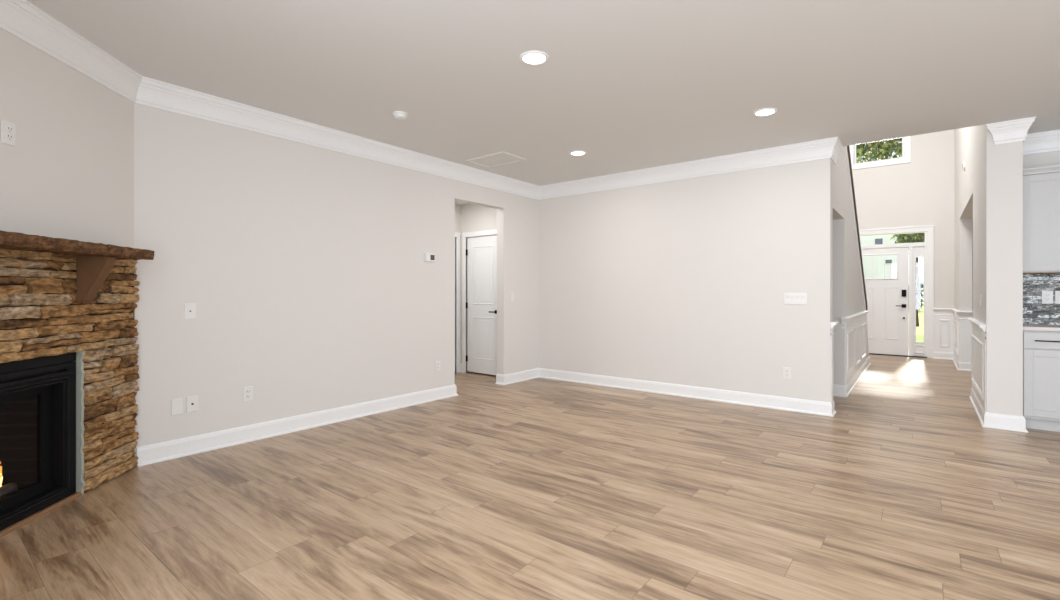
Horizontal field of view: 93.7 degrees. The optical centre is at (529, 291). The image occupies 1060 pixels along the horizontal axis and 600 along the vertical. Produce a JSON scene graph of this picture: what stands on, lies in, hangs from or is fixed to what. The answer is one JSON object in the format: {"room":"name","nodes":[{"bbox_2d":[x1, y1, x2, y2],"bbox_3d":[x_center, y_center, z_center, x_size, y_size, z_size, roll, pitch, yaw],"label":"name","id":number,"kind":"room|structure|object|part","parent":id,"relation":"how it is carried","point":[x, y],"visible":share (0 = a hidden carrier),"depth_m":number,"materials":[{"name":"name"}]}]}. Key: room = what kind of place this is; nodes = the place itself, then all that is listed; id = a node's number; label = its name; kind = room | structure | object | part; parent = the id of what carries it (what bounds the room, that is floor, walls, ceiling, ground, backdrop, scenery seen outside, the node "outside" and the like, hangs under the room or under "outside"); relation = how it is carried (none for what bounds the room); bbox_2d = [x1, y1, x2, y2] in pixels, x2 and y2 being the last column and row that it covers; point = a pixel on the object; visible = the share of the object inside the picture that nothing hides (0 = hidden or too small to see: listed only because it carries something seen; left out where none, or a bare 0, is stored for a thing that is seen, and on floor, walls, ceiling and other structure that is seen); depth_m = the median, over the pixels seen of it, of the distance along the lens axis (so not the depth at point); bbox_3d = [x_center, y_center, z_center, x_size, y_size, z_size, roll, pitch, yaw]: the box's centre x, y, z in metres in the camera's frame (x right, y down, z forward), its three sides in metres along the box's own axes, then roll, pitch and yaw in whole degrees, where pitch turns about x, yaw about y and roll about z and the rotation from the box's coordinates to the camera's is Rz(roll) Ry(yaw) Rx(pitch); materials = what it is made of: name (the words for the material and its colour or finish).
{"room":"living room","nodes":[
{"label":"living room","id":0,"kind":"room"},
{"bbox_2d":[0,28,133,247],"bbox_3d":[-2.699,-0.141,2.328,0.120,2.725,2.409,0,0,-7],"label":"wall","id":1,"kind":"structure","parent":0,"point":[68,173],"depth_m":2.86,"materials":[{"name":"white paint"}]},
{"bbox_2d":[1,119,15,146],"bbox_3d":[-2.658,-0.810,2.534,0.011,0.118,0.075,0,0,-7],"label":"outlet","id":2,"kind":"object","parent":1,"relation":"attached to","point":[8,129],"visible":1,"depth_m":2.53,"materials":[{"name":"white plastic"}]},
{"bbox_2d":[6,126,12,132],"bbox_3d":[-2.655,-0.830,2.534,0.004,0.029,0.034,0,0,-7],"label":"receptacle","id":3,"kind":"object","parent":2,"relation":"attached to","point":[9,129],"depth_m":2.53,"materials":[{"name":"white plastic"}]},
{"bbox_2d":[6,133,12,140],"bbox_3d":[-2.655,-0.790,2.534,0.004,0.029,0.034,0,0,-7],"label":"receptacle","id":4,"kind":"object","parent":2,"relation":"attached to","point":[9,136],"depth_m":2.53,"materials":[{"name":"white plastic"}]},
{"bbox_2d":[134,103,538,455],"bbox_3d":[-1.384,-0.141,5.338,0.120,2.725,5.037,0,0,38],"label":"wall","id":5,"kind":"structure","parent":0,"point":[303,267],"depth_m":4.34,"materials":[{"name":"white paint"}]},
{"bbox_2d":[171,398,182,415],"bbox_3d":[-2.612,0.850,3.680,0.008,0.118,0.075,0,0,38],"label":"wall plate","id":6,"kind":"object","parent":5,"relation":"attached to","point":[176,404],"visible":1,"depth_m":3.67,"materials":[{"name":"white plastic"}]},
{"bbox_2d":[184,303,195,318],"bbox_3d":[-2.560,0.144,3.745,0.010,0.118,0.075,0,0,38],"label":"wall plate","id":7,"kind":"object","parent":5,"relation":"attached to","point":[189,308],"visible":1,"depth_m":3.74,"materials":[{"name":"white plastic"}]},
{"bbox_2d":[186,395,197,412],"bbox_3d":[-2.548,0.846,3.753,0.019,0.118,0.075,0,0,38],"label":"plate","id":8,"kind":"object","parent":5,"relation":"attached to","point":[192,401],"visible":1,"depth_m":3.75,"materials":[{"name":"white plastic"}]},
{"bbox_2d":[243,386,252,401],"bbox_3d":[-2.305,0.834,4.067,0.011,0.118,0.075,0,0,38],"label":"outlet","id":9,"kind":"object","parent":5,"relation":"attached to","point":[247,391],"visible":1,"depth_m":4.06,"materials":[{"name":"white plastic"}]},
{"bbox_2d":[136,384,457,466],"bbox_3d":[-1.854,1.156,4.720,0.150,0.132,3.057,0,0,38],"label":"baseboard","id":10,"kind":"structure","parent":5,"relation":"attached to","point":[177,448],"depth_m":4.23,"materials":[{"name":"white paint"}]},
{"bbox_2d":[424,253,435,262],"bbox_3d":[-1.116,-0.385,5.560,0.027,0.104,0.156,0,0,38],"label":"thermostat","id":11,"kind":"object","parent":5,"relation":"attached to","point":[428,257],"visible":1,"depth_m":5.55,"materials":[{"name":"white plastic"}]},
{"bbox_2d":[435,361,439,371],"bbox_3d":[-1.050,0.842,5.657,0.011,0.118,0.075,0,0,38],"label":"outlet","id":12,"kind":"object","parent":5,"relation":"attached to","point":[437,363],"visible":1,"depth_m":5.65,"materials":[{"name":"white plastic"}]},
{"bbox_2d":[510,293,513,300],"bbox_3d":[-0.238,0.067,6.684,0.012,0.118,0.075,0,0,38],"label":"light switch","id":13,"kind":"object","parent":5,"relation":"attached to","point":[511,294],"visible":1,"depth_m":6.67,"materials":[{"name":"white plastic"}]},
{"bbox_2d":[455,204,460,371],"bbox_3d":[-1.718,-0.103,6.836,0.110,2.650,2.000,0,0,38],"label":"wall","id":14,"kind":"structure","parent":0,"point":[457,207],"depth_m":7.55,"materials":[{"name":"white paint"}]},
{"bbox_2d":[455,232,459,372],"bbox_3d":[-1.380,0.162,7.219,0.165,2.120,0.930,0,0,38],"label":"door frame","id":15,"kind":"structure","parent":14,"relation":"in","point":[457,235],"depth_m":7.52,"materials":[{"name":"white paint"}]},
{"bbox_2d":[455,201,468,204],"bbox_3d":[-1.417,-1.378,7.044,2.045,0.100,2.700,0,0,38],"label":"ceiling","id":16,"kind":"structure","parent":0,"point":[456,202],"depth_m":7.46,"materials":[{"name":"paint"}]},
{"bbox_2d":[461,204,496,372],"bbox_3d":[-0.717,-0.103,7.390,1.375,2.650,0.110,0,0,38],"label":"wall","id":17,"kind":"structure","parent":0,"point":[474,218],"depth_m":7.42,"materials":[{"name":"white paint"}]},
{"bbox_2d":[462,229,496,374],"bbox_3d":[-0.685,0.162,7.329,0.810,2.120,0.165,0,0,38],"label":"door","id":18,"kind":"structure","parent":17,"relation":"in","point":[481,252],"depth_m":7.35,"materials":[{"name":"white paint"}]},
{"bbox_3d":[-0.694,0.160,7.317,0.430,1.685,0.015,0,0,38],"label":"panel moulding","id":19,"kind":"part","parent":18,"relation":"part of","materials":[{"name":"white paint"}]},
{"bbox_2d":[0,354,1059,599],"bbox_3d":[2.847,1.272,4.856,11.050,0.100,12.750,0,0,38],"label":"floor","id":20,"kind":"structure","parent":0,"point":[539,488],"depth_m":2.81,"materials":[{"name":"brown wood"}]},
{"bbox_2d":[0,230,153,537],"bbox_3d":[-2.546,0.469,2.346,0.288,1.506,2.295,0,0,-7],"label":"stone fireplace","id":21,"kind":"object","parent":20,"relation":"on","point":[58,296],"visible":0.99,"depth_m":2.99,"materials":[{"name":"brown stone"}]},
{"bbox_2d":[0,352,75,530],"bbox_3d":[-2.870,0.788,2.323,0.482,0.859,1.264,0,0,-7],"label":"gas fireplace insert","id":22,"kind":"object","parent":21,"relation":"in","point":[38,395],"visible":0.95,"depth_m":2.83,"materials":[{"name":"black metal"}]},
{"bbox_3d":[-2.712,0.825,2.341,0.020,0.645,1.104,0,0,-7],"label":"glass frame","id":23,"kind":"part","parent":22,"relation":"part of","materials":[{"name":"black glass"}]},
{"bbox_2d":[0,230,153,259],"bbox_3d":[-2.526,-0.247,2.349,0.248,0.073,1.971,0,0,-7],"label":"mantel shelf","id":24,"kind":"object","parent":21,"relation":"attached to","point":[14,243],"depth_m":2.67,"materials":[{"name":"brown wood"}]},
{"bbox_2d":[1023,330,1059,431],"bbox_3d":[4.778,0.783,4.430,0.620,0.878,0.557,0,0,38],"label":"base cabinet","id":25,"kind":"object","parent":20,"relation":"on","point":[1041,349],"visible":0.91,"depth_m":4.36,"materials":[{"name":"grey paint"}]},
{"bbox_3d":[4.636,0.427,4.244,0.604,0.140,0.020,0,0,38],"label":"drawer","id":26,"kind":"part","parent":25,"relation":"part of","materials":[{"name":"grey paint"}]},
{"bbox_3d":[4.636,0.802,4.244,0.604,0.590,0.020,0,0,38],"label":"door","id":27,"kind":"part","parent":25,"relation":"part of","materials":[{"name":"grey paint"}]},
{"bbox_3d":[4.589,0.427,4.247,0.390,0.011,0.036,0,0,38],"label":"pull handle","id":28,"kind":"part","parent":25,"relation":"part of","materials":[{"name":"brown metal"}]},
{"bbox_3d":[5.265,0.783,4.045,0.618,0.878,0.557,0,0,38],"label":"base cabinet","id":29,"kind":"object","parent":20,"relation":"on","visible":0},
{"bbox_2d":[1023,324,1059,331],"bbox_3d":[5.034,0.325,4.238,1.260,0.035,0.521,0,0,38],"label":"countertop","id":30,"kind":"structure","parent":29,"relation":"on","point":[1027,327],"depth_m":4.39,"materials":[{"name":"stone"}]},
{"bbox_2d":[27,0,1059,185],"bbox_3d":[1.964,-1.603,2.285,9.250,0.200,7.620,0,0,38],"label":"ceiling","id":31,"kind":"structure","parent":0,"point":[631,85],"depth_m":3.31,"materials":[{"name":"paint"}]},
{"bbox_2d":[392,111,407,119],"bbox_3d":[-1.096,-1.482,4.193,0.132,0.043,0.132,0,0,38],"label":"smoke detector","id":32,"kind":"object","parent":31,"relation":"attached to","point":[399,115],"visible":1,"depth_m":4.15,"materials":[{"name":"white plastic"}]},
{"bbox_2d":[466,151,525,166],"bbox_3d":[-0.387,-1.497,5.641,0.570,0.012,0.390,0,0,38],"label":"ceiling access panel","id":33,"kind":"object","parent":31,"relation":"attached to","point":[501,158],"visible":1,"depth_m":5.62,"materials":[{"name":"paint"}]},
{"bbox_2d":[519,51,548,65],"bbox_3d":[0.027,-1.498,3.188,0.190,0.010,0.190,0,0,38],"label":"recessed light","id":34,"kind":"object","parent":31,"relation":"in","point":[533,58],"visible":1,"depth_m":3.18,"materials":[{"name":"white plastic"}]},
{"bbox_2d":[569,150,586,155],"bbox_3d":[0.518,-1.498,5.369,0.190,0.010,0.190,0,0,38],"label":"recessed light","id":35,"kind":"object","parent":31,"relation":"in","point":[577,152],"visible":1,"depth_m":5.36,"materials":[{"name":"white plastic"}]},
{"bbox_2d":[753,108,777,116],"bbox_3d":[1.961,-1.498,4.147,0.190,0.010,0.190,0,0,38],"label":"recessed light","id":36,"kind":"object","parent":31,"relation":"in","point":[763,112],"visible":1,"depth_m":4.13,"materials":[{"name":"white plastic"}]},
{"bbox_2d":[539,158,832,401],"bbox_3d":[1.595,-0.141,6.093,3.620,2.725,0.160,0,0,38],"label":"wall","id":37,"kind":"structure","parent":0,"point":[682,281],"depth_m":5.71,"materials":[{"name":"white paint"}]},
{"bbox_2d":[0,0,1059,199],"bbox_3d":[1.994,-1.414,2.311,8.935,0.178,7.340,0,0,38],"label":"trim","id":38,"kind":"structure","parent":37,"relation":"attached to","point":[22,19],"depth_m":4.54,"materials":[{"name":"white paint"}]},
{"bbox_2d":[495,368,835,416],"bbox_3d":[1.323,1.156,5.822,3.818,0.132,0.792,0,0,35],"label":"baseboard","id":39,"kind":"structure","parent":37,"relation":"attached to","point":[736,397],"depth_m":5.82,"materials":[{"name":"white paint"}]},
{"bbox_2d":[783,367,790,378],"bbox_3d":[2.660,0.839,5.143,0.075,0.118,0.011,0,0,38],"label":"outlet","id":40,"kind":"object","parent":37,"relation":"attached to","point":[786,370],"visible":1,"depth_m":5.14,"materials":[{"name":"white plastic"}]},
{"bbox_2d":[784,293,806,304],"bbox_3d":[2.721,0.071,5.094,0.202,0.113,0.012,0,0,38],"label":"light switch","id":41,"kind":"object","parent":37,"relation":"attached to","point":[789,298],"visible":1,"depth_m":5.09,"materials":[{"name":"white plastic"}]},
{"bbox_2d":[833,146,868,384],"bbox_3d":[4.372,-0.648,6.786,0.120,3.740,4.370,0,0,38],"label":"wall","id":42,"kind":"structure","parent":0,"point":[848,300],"depth_m":5.87,"materials":[{"name":"white paint"}]},
{"bbox_2d":[831,321,837,402],"bbox_3d":[3.034,0.759,4.998,0.096,0.925,0.186,0,0,38],"label":"trim","id":43,"kind":"structure","parent":42,"relation":"attached to","point":[833,323],"depth_m":4.92,"materials":[{"name":"white paint"}]},
{"bbox_2d":[833,356,870,396],"bbox_3d":[4.106,1.156,7.607,1.615,0.132,3.410,0,0,38],"label":"baseboard","id":44,"kind":"structure","parent":42,"relation":"attached to","point":[838,390],"depth_m":6.17,"materials":[{"name":"white paint"}]},
{"bbox_2d":[841,311,868,385],"bbox_3d":[4.718,0.759,7.114,0.076,0.925,3.426,0,0,38],"label":"wainscoting","id":45,"kind":"structure","parent":42,"relation":"attached to","point":[855,324],"depth_m":6.50,"materials":[{"name":"white paint"}]},
{"bbox_2d":[845,146,868,355],"bbox_3d":[4.437,-0.673,6.868,0.130,3.710,4.200,0,0,38],"label":"trim","id":46,"kind":"structure","parent":42,"relation":"attached to","point":[846,150],"depth_m":6.81,"materials":[{"name":"white paint"}]},
{"bbox_2d":[847,146,867,310],"bbox_3d":[4.256,-1.104,6.643,0.172,2.916,3.583,0,0,38],"label":"handrail","id":47,"kind":"object","parent":42,"relation":"attached to","point":[848,147],"visible":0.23,"depth_m":6.77,"materials":[{"name":"brown wood"}]},
{"bbox_2d":[852,129,972,317],"bbox_3d":[8.321,-1.578,8.560,7.050,5.600,0.150,0,0,38],"label":"wall","id":48,"kind":"structure","parent":0,"point":[921,191],"depth_m":9.22,"materials":[{"name":"white paint"}]},
{"bbox_2d":[849,136,910,169],"bbox_3d":[6.805,-3.160,9.705,1.000,1.435,0.112,0,0,38],"label":"window","id":49,"kind":"structure","parent":48,"relation":"in","point":[906,141],"depth_m":9.58,"materials":[{"name":"white paint"}]},
{"bbox_3d":[6.812,-3.160,9.714,0.800,1.235,0.090,0,0,38],"label":"sash","id":50,"kind":"part","parent":49,"relation":"part of","materials":[{"name":"white paint"}]},
{"bbox_2d":[859,225,934,357],"bbox_3d":[6.806,-0.001,9.700,1.700,2.455,0.179,0,0,38],"label":"door","id":51,"kind":"structure","parent":48,"relation":"in","point":[891,302],"depth_m":9.47,"materials":[{"name":"white paint"}]},
{"bbox_3d":[6.807,0.090,9.693,0.670,1.663,0.049,0,0,38],"label":"panel moulding","id":52,"kind":"part","parent":51,"relation":"part of","materials":[{"name":"white paint"}]},
{"bbox_2d":[933,352,970,370],"bbox_3d":[7.129,1.156,8.418,0.306,0.132,1.587,0,0,33],"label":"baseboard","id":53,"kind":"structure","parent":48,"relation":"attached to","point":[964,366],"depth_m":8.69,"materials":[{"name":"white paint"}]},
{"bbox_2d":[933,308,972,362],"bbox_3d":[7.114,0.759,8.420,0.334,0.925,1.606,0,0,33],"label":"wainscoting","id":54,"kind":"structure","parent":48,"relation":"attached to","point":[952,329],"depth_m":8.86,"materials":[{"name":"white paint"}]},
{"bbox_2d":[955,124,1022,415],"bbox_3d":[5.975,-1.528,6.641,0.235,5.500,5.770,0,0,38],"label":"wall column","id":55,"kind":"structure","parent":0,"point":[989,191],"depth_m":4.48,"materials":[{"name":"white paint"}]},
{"bbox_2d":[967,318,985,411],"bbox_3d":[4.716,0.759,5.085,0.281,0.925,1.566,0,0,38],"label":"wainscoting","id":56,"kind":"structure","parent":55,"relation":"attached to","point":[978,337],"depth_m":4.97,"materials":[{"name":"white paint"}]},
{"bbox_2d":[969,387,1027,432],"bbox_3d":[4.710,1.156,5.040,0.295,0.132,1.610,0,0,38],"label":"baseboard","id":57,"kind":"structure","parent":55,"relation":"attached to","point":[989,420],"depth_m":4.45,"materials":[{"name":"white paint"}]},
{"bbox_2d":[985,117,1035,144],"bbox_3d":[4.282,-1.414,4.446,0.317,0.178,0.234,0,0,38],"label":"trim","id":58,"kind":"structure","parent":55,"relation":"attached to","point":[1010,131],"depth_m":4.38,"materials":[{"name":"white paint"}]},
{"bbox_2d":[1023,150,1059,324],"bbox_3d":[6.330,-0.141,3.627,4.060,2.725,0.100,0,0,38],"label":"wall","id":59,"kind":"structure","parent":0,"point":[1051,158],"depth_m":4.72,"materials":[{"name":"white paint"}]},
{"bbox_2d":[1023,273,1059,324],"bbox_3d":[5.200,0.065,4.448,1.260,0.485,0.012,0,0,38],"label":"backsplash","id":60,"kind":"structure","parent":59,"relation":"attached to","point":[1034,311],"depth_m":4.72,"materials":[{"name":"grey glass"}]},
{"bbox_2d":[1023,165,1059,273],"bbox_3d":[4.836,-0.650,4.504,0.620,0.949,0.373,0,0,38],"label":"upper cabinet","id":61,"kind":"object","parent":59,"relation":"attached to","point":[1041,185],"visible":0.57,"depth_m":4.49,"materials":[{"name":"grey paint"}]},
{"bbox_3d":[4.838,-1.097,4.506,0.620,0.055,0.366,0,0,38],"label":"moulding","id":62,"kind":"part","parent":61,"relation":"part of","materials":[{"name":"grey paint"}]},
{"bbox_2d":[1042,291,1052,303],"bbox_3d":[4.880,0.050,4.687,0.075,0.122,0.011,0,0,38],"label":"outlet","id":63,"kind":"object","parent":59,"relation":"attached to","point":[1047,296],"visible":1,"depth_m":4.68,"materials":[{"name":"white plastic"}]},
{"bbox_2d":[1055,291,1059,303],"bbox_3d":[4.948,0.050,4.632,0.075,0.122,0.012,0,0,38],"label":"light switch","id":64,"kind":"object","parent":59,"relation":"attached to","point":[1057,293],"visible":1,"depth_m":4.64,"materials":[{"name":"white plastic"}]},
{"label":"outside","id":65,"kind":"structure","parent":0,"visible":0},
{"bbox_2d":[916,302,922,341],"bbox_3d":[31.950,1.572,40.455,80.000,0.200,76.900,0,0,38],"label":"lawn","id":66,"kind":"structure","parent":65,"point":[919,329],"depth_m":20.05,"materials":[{"name":"plant"}]},
{"bbox_2d":[856,137,901,162],"bbox_3d":[8.339,-2.702,13.251,5.038,8.351,3.820,0,0,28],"label":"leafy tree","id":67,"kind":"object","parent":66,"relation":"on","point":[891,146],"visible":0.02,"depth_m":11.89,"materials":[{"name":"green plant"}]},
{"bbox_2d":[860,234,898,277],"bbox_3d":[27.462,-3.734,46.801,12.578,10.412,8.330,0,0,38],"label":"house","id":68,"kind":"structure","parent":66,"relation":"on","point":[891,260],"depth_m":40.96,"materials":[{"name":"white"}]},
{"bbox_3d":[28.733,-4.067,40.951,0.516,0.666,0.017,0,0,38],"label":"pane","id":69,"kind":"part","parent":68,"relation":"part of","materials":[{"name":"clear glass"}]},
{"bbox_2d":[890,233,924,325],"bbox_3d":[16.536,-1.282,21.401,1.694,5.512,1.854,0,0,38],"label":"leafy tree","id":70,"kind":"object","parent":66,"relation":"on","point":[912,237],"visible":0.29,"depth_m":21.23,"materials":[{"name":"green plant"}]},
{"bbox_2d":[918,282,922,309],"bbox_3d":[29.534,0.545,38.769,2.739,3.079,2.127,0,0,38],"label":"shrub","id":71,"kind":"object","parent":66,"relation":"on","point":[920,304],"visible":0.07,"depth_m":38.25,"materials":[{"name":"green plant"}]}
]}

